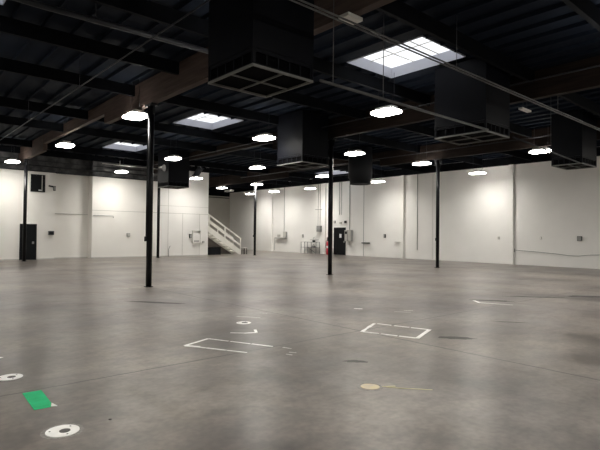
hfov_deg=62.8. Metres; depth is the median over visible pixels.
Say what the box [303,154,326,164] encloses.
grille
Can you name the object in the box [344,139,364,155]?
lamp
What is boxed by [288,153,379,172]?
girder
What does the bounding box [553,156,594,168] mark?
grille
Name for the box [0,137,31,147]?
beam
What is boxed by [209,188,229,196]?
trim
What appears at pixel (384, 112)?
diffuser
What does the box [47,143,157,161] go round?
roof beam
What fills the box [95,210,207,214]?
trim
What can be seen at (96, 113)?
girder
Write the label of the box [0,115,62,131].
beam
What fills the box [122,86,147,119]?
lamp
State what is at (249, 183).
roof
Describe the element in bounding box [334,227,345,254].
door
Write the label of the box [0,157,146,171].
wall rail
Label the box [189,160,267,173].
beam
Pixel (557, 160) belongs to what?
grille
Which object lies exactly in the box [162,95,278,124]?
beam
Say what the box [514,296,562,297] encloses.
smear
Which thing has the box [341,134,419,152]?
beam
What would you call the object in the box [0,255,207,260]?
baseboard
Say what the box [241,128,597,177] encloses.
beam
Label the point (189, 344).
tape outline
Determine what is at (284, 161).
tray
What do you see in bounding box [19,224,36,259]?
door
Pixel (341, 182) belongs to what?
conduit
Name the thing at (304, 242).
wire rack
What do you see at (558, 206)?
wall
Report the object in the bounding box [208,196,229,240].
wall
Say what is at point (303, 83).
grille
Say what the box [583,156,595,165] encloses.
grille
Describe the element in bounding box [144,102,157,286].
steel column
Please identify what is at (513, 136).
pipe
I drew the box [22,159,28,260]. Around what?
steel column
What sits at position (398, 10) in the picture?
beam
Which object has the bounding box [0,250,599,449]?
floor
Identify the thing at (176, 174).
cooler
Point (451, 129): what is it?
grille
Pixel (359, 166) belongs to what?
cooler
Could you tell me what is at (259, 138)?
diffuser
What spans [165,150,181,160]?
lamp
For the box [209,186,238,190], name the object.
roof
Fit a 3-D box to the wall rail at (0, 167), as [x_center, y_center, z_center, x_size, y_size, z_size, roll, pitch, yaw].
[-16.769,-3.061,25.420,20.100,0.060,0.060,2,-1,-41]
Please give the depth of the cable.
26.29 m
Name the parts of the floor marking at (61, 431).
plate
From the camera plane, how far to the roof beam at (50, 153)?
29.02 m
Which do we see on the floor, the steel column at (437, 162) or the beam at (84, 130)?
the steel column at (437, 162)
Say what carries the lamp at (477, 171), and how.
hanging from the ceiling
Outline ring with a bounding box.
[111,310,155,316]
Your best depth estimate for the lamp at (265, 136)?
18.05 m
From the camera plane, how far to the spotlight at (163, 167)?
14.49 m
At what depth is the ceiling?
12.91 m
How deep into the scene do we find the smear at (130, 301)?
11.18 m
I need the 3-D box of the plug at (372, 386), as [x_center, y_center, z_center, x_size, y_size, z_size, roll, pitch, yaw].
[0.737,1.698,5.166,0.270,0.004,0.270,2,-1,-41]
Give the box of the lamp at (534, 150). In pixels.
[529,147,549,153]
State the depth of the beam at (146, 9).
9.73 m
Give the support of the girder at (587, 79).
on the steel column at (331, 141)
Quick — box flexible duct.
[191,166,204,179]
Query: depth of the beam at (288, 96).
16.43 m
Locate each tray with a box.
[159,182,187,187]
[212,52,309,94]
[279,156,325,167]
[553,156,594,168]
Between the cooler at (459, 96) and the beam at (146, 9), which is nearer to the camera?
the beam at (146, 9)
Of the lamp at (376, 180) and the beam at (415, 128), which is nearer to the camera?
the beam at (415, 128)
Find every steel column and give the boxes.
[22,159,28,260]
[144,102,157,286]
[156,172,159,257]
[253,181,258,254]
[326,138,336,274]
[433,159,442,267]
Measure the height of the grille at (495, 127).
0.262 m
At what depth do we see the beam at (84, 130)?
22.84 m
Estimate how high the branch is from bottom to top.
0.772 m
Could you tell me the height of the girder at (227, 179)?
0.748 m
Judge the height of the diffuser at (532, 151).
0.030 m
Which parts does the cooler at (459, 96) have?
frame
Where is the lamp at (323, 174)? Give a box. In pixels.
[316,173,328,176]
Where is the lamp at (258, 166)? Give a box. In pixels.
[249,150,264,168]
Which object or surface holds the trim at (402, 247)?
attached to the wall at (558, 206)
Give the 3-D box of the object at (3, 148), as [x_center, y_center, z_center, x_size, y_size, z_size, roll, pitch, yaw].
[-17.856,-4.110,24.151,7.270,0.328,0.100,2,-1,-41]
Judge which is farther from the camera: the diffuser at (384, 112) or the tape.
the diffuser at (384, 112)
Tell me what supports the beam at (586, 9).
attached to the girder at (193, 70)
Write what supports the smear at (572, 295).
on the floor
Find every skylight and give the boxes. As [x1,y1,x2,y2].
[102,141,146,151]
[173,112,242,129]
[317,170,347,174]
[347,35,465,77]
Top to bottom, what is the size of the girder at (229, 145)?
0.408 m
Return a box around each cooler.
[158,149,189,188]
[208,0,313,97]
[277,110,327,168]
[348,146,371,184]
[434,58,509,144]
[551,110,596,169]
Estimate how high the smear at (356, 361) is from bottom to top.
0.001 m
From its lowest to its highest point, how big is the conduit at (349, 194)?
3.700 m
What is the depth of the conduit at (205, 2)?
10.36 m
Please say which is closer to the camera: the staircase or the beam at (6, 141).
the beam at (6, 141)
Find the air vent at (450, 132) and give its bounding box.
[437,122,506,142]
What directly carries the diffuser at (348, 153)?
attached to the lamp at (356, 152)
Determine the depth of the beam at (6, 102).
17.35 m
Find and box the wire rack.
[304,242,319,253]
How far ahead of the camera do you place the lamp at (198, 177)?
31.72 m
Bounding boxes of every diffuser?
[5,160,19,162]
[56,144,74,147]
[122,113,146,119]
[165,157,181,160]
[253,136,274,140]
[345,152,364,155]
[371,108,401,116]
[412,162,430,165]
[529,150,548,153]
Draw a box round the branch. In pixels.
[102,163,155,168]
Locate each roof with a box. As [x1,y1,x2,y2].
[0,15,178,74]
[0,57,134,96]
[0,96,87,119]
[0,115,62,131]
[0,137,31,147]
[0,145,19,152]
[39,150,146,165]
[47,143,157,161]
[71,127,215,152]
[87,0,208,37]
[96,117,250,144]
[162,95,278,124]
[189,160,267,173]
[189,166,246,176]
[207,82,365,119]
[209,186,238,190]
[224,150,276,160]
[225,184,253,188]
[238,182,270,186]
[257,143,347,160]
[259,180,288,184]
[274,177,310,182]
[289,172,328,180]
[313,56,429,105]
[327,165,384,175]
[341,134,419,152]
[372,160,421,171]
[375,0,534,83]
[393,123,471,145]
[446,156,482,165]
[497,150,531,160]
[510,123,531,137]
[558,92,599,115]
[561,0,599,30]
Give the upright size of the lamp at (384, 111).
1.110 m
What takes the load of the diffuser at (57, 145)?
attached to the lamp at (64, 144)
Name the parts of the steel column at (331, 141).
post, cap plate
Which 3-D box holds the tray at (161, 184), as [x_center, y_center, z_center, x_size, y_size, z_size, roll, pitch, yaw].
[-7.100,-2.279,27.545,1.160,0.295,1.210,2,-1,-41]
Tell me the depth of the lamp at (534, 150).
20.33 m
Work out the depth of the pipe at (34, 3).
9.21 m
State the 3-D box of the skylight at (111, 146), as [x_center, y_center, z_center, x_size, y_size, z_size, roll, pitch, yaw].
[-9.273,-4.350,26.481,1.900,0.300,2.350,2,-1,-41]
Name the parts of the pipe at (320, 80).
hanger rod, hanger rod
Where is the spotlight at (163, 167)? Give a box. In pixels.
[154,165,165,170]
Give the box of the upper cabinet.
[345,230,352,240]
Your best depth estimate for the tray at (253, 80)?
8.31 m
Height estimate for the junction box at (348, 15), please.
0.060 m
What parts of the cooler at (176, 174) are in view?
frame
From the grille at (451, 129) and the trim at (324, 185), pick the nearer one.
the grille at (451, 129)
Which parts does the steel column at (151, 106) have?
post, cap plate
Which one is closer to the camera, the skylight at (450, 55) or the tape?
the tape
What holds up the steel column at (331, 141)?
on the floor
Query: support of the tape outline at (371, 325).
on the floor
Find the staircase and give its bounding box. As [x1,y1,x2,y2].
[208,213,240,253]
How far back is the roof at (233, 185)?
45.48 m
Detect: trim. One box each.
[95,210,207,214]
[167,189,168,255]
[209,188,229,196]
[230,147,599,192]
[268,189,272,250]
[322,183,326,253]
[363,212,363,255]
[400,175,404,257]
[508,164,513,263]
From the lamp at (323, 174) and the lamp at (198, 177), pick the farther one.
the lamp at (198, 177)
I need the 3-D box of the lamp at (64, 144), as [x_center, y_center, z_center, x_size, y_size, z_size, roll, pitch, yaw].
[-9.640,-3.791,20.191,0.580,1.110,0.840,2,-1,-41]
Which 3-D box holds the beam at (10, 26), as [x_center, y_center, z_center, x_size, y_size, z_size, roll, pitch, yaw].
[-5.960,-4.220,10.643,7.270,0.328,0.100,2,-1,-41]
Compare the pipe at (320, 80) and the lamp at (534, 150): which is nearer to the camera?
the pipe at (320, 80)
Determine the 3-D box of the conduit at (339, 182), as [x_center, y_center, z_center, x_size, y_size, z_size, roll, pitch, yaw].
[3.070,-2.061,38.139,0.037,2.550,0.037,1,-1,-19]
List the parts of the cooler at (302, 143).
frame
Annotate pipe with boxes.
[13,0,207,53]
[289,0,599,130]
[298,0,599,128]
[319,0,488,130]
[512,136,579,162]
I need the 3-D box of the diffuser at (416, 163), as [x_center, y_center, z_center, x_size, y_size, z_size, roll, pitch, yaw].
[5.999,-3.007,24.230,0.580,0.030,0.840,2,-1,-41]
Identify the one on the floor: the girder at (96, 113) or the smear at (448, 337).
the smear at (448, 337)
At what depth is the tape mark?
5.12 m
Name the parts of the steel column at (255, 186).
post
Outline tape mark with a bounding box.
[382,386,431,389]
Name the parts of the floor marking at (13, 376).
plate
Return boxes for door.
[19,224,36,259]
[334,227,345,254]
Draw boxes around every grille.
[169,181,187,186]
[210,47,251,80]
[211,70,264,94]
[254,47,310,79]
[266,81,306,94]
[278,154,301,164]
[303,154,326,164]
[436,120,484,137]
[487,120,508,135]
[553,155,580,164]
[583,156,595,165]
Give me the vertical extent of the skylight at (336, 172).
0.300 m
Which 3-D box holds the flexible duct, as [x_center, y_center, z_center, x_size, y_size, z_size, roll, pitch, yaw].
[-6.788,-3.597,32.959,0.460,0.977,2.120,1,-1,-28]
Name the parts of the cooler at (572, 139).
frame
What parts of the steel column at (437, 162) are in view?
post, cap plate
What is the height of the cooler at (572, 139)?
1.908 m
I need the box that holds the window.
[30,174,44,191]
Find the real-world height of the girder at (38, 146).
0.748 m
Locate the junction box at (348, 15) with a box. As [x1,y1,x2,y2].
[338,11,362,24]
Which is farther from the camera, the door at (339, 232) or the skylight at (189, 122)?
the door at (339, 232)
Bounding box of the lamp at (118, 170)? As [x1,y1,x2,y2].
[115,158,127,172]
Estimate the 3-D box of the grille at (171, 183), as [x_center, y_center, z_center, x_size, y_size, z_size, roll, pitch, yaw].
[-6.682,-2.258,27.068,1.176,0.262,0.012,2,-1,-41]
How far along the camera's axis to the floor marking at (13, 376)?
5.36 m
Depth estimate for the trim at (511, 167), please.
27.82 m
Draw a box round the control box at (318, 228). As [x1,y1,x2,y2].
[316,226,321,231]
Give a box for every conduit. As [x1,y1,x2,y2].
[0,0,209,139]
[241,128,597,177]
[339,182,339,214]
[341,182,341,214]
[349,194,349,229]
[417,174,417,246]
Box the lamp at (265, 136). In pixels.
[253,133,275,140]
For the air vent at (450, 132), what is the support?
on the cooler at (459, 96)
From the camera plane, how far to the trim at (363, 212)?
36.26 m
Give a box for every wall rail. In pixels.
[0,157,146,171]
[0,162,157,176]
[0,167,157,181]
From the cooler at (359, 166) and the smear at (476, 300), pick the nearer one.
the smear at (476, 300)
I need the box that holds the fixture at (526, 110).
[518,107,530,112]
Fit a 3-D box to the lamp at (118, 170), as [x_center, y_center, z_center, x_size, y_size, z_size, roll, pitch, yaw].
[-10.490,-3.645,28.902,0.580,1.110,0.840,2,-1,-41]
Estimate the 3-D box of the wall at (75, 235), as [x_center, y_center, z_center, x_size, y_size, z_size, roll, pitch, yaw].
[-15.856,-1.194,26.922,24.230,6.200,0.950,2,-1,-41]
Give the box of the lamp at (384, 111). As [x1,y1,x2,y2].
[370,91,401,116]
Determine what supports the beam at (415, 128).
attached to the ceiling
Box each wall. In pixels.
[0,144,208,258]
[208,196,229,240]
[229,146,599,268]
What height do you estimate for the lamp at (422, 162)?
1.110 m
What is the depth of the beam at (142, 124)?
21.00 m
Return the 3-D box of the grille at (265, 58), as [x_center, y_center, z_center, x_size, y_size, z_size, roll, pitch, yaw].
[-0.262,-2.627,8.034,1.206,0.262,0.012,2,-1,-41]
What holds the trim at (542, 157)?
attached to the wall at (558, 206)
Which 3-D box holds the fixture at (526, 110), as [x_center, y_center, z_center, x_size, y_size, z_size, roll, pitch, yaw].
[6.462,-3.778,14.117,0.560,1.000,0.120,2,-1,-41]
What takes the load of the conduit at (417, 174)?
attached to the wall at (558, 206)
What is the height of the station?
0.880 m
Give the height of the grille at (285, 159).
0.262 m
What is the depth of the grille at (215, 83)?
8.92 m
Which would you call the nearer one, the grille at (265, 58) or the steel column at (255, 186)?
the grille at (265, 58)
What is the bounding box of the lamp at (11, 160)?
[5,150,19,162]
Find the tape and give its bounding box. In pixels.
[22,390,56,409]
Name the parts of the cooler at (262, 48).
corner post, frame, corner post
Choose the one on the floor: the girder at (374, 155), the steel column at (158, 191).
the steel column at (158, 191)
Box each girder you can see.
[19,135,46,161]
[44,102,104,143]
[104,0,395,123]
[154,161,157,172]
[189,133,272,160]
[209,167,288,186]
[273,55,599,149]
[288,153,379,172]
[380,120,599,165]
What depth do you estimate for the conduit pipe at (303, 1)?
9.13 m
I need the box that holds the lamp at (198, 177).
[190,170,202,179]
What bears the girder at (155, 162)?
on the steel column at (158, 191)
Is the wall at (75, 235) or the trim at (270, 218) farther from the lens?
the trim at (270, 218)
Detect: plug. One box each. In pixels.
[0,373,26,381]
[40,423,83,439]
[235,321,252,324]
[357,383,382,390]
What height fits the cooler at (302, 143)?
1.908 m
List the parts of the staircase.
handrail, rail, handrail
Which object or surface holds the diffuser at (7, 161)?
attached to the lamp at (11, 160)
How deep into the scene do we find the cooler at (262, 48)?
8.14 m
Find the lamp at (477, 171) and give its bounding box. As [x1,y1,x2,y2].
[469,170,485,174]
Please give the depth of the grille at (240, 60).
8.08 m
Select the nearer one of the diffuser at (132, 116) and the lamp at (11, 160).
the diffuser at (132, 116)
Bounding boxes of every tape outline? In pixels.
[183,338,272,352]
[360,323,430,338]
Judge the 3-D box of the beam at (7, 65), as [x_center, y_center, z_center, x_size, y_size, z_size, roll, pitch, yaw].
[-7.843,-4.203,12.782,7.270,0.328,0.100,2,-1,-41]
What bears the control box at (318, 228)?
attached to the wall at (558, 206)
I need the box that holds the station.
[192,231,200,242]
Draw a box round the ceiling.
[0,0,599,180]
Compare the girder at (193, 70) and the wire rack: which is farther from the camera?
the wire rack
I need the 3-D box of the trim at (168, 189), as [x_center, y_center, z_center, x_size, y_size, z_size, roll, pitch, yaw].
[-8.727,-0.365,32.551,0.024,4.900,0.012,2,-1,-41]
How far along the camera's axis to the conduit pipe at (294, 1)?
9.52 m
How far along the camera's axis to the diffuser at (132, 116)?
14.86 m
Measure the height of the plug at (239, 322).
0.009 m
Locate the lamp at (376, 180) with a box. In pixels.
[371,166,384,182]
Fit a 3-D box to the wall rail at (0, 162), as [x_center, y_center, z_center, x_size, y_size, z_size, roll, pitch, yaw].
[-16.765,-3.351,25.425,20.100,0.070,0.070,2,-1,-41]
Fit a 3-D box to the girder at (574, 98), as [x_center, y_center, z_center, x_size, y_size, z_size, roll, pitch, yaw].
[9.220,-3.959,15.947,7.270,0.328,0.100,2,-1,-41]
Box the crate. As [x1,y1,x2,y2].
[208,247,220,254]
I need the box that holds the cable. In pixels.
[517,250,587,255]
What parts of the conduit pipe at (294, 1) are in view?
hanger rod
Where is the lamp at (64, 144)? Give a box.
[56,120,74,147]
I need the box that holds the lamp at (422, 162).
[412,149,430,165]
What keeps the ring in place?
on the floor
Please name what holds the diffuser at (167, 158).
attached to the lamp at (171, 157)
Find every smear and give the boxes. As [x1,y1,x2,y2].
[130,301,184,303]
[346,360,366,362]
[439,336,474,339]
[476,300,513,301]
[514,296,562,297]
[569,295,599,297]
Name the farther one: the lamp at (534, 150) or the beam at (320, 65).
the lamp at (534, 150)
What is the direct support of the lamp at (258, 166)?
hanging from the ceiling
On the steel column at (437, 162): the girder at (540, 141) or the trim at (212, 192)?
the girder at (540, 141)

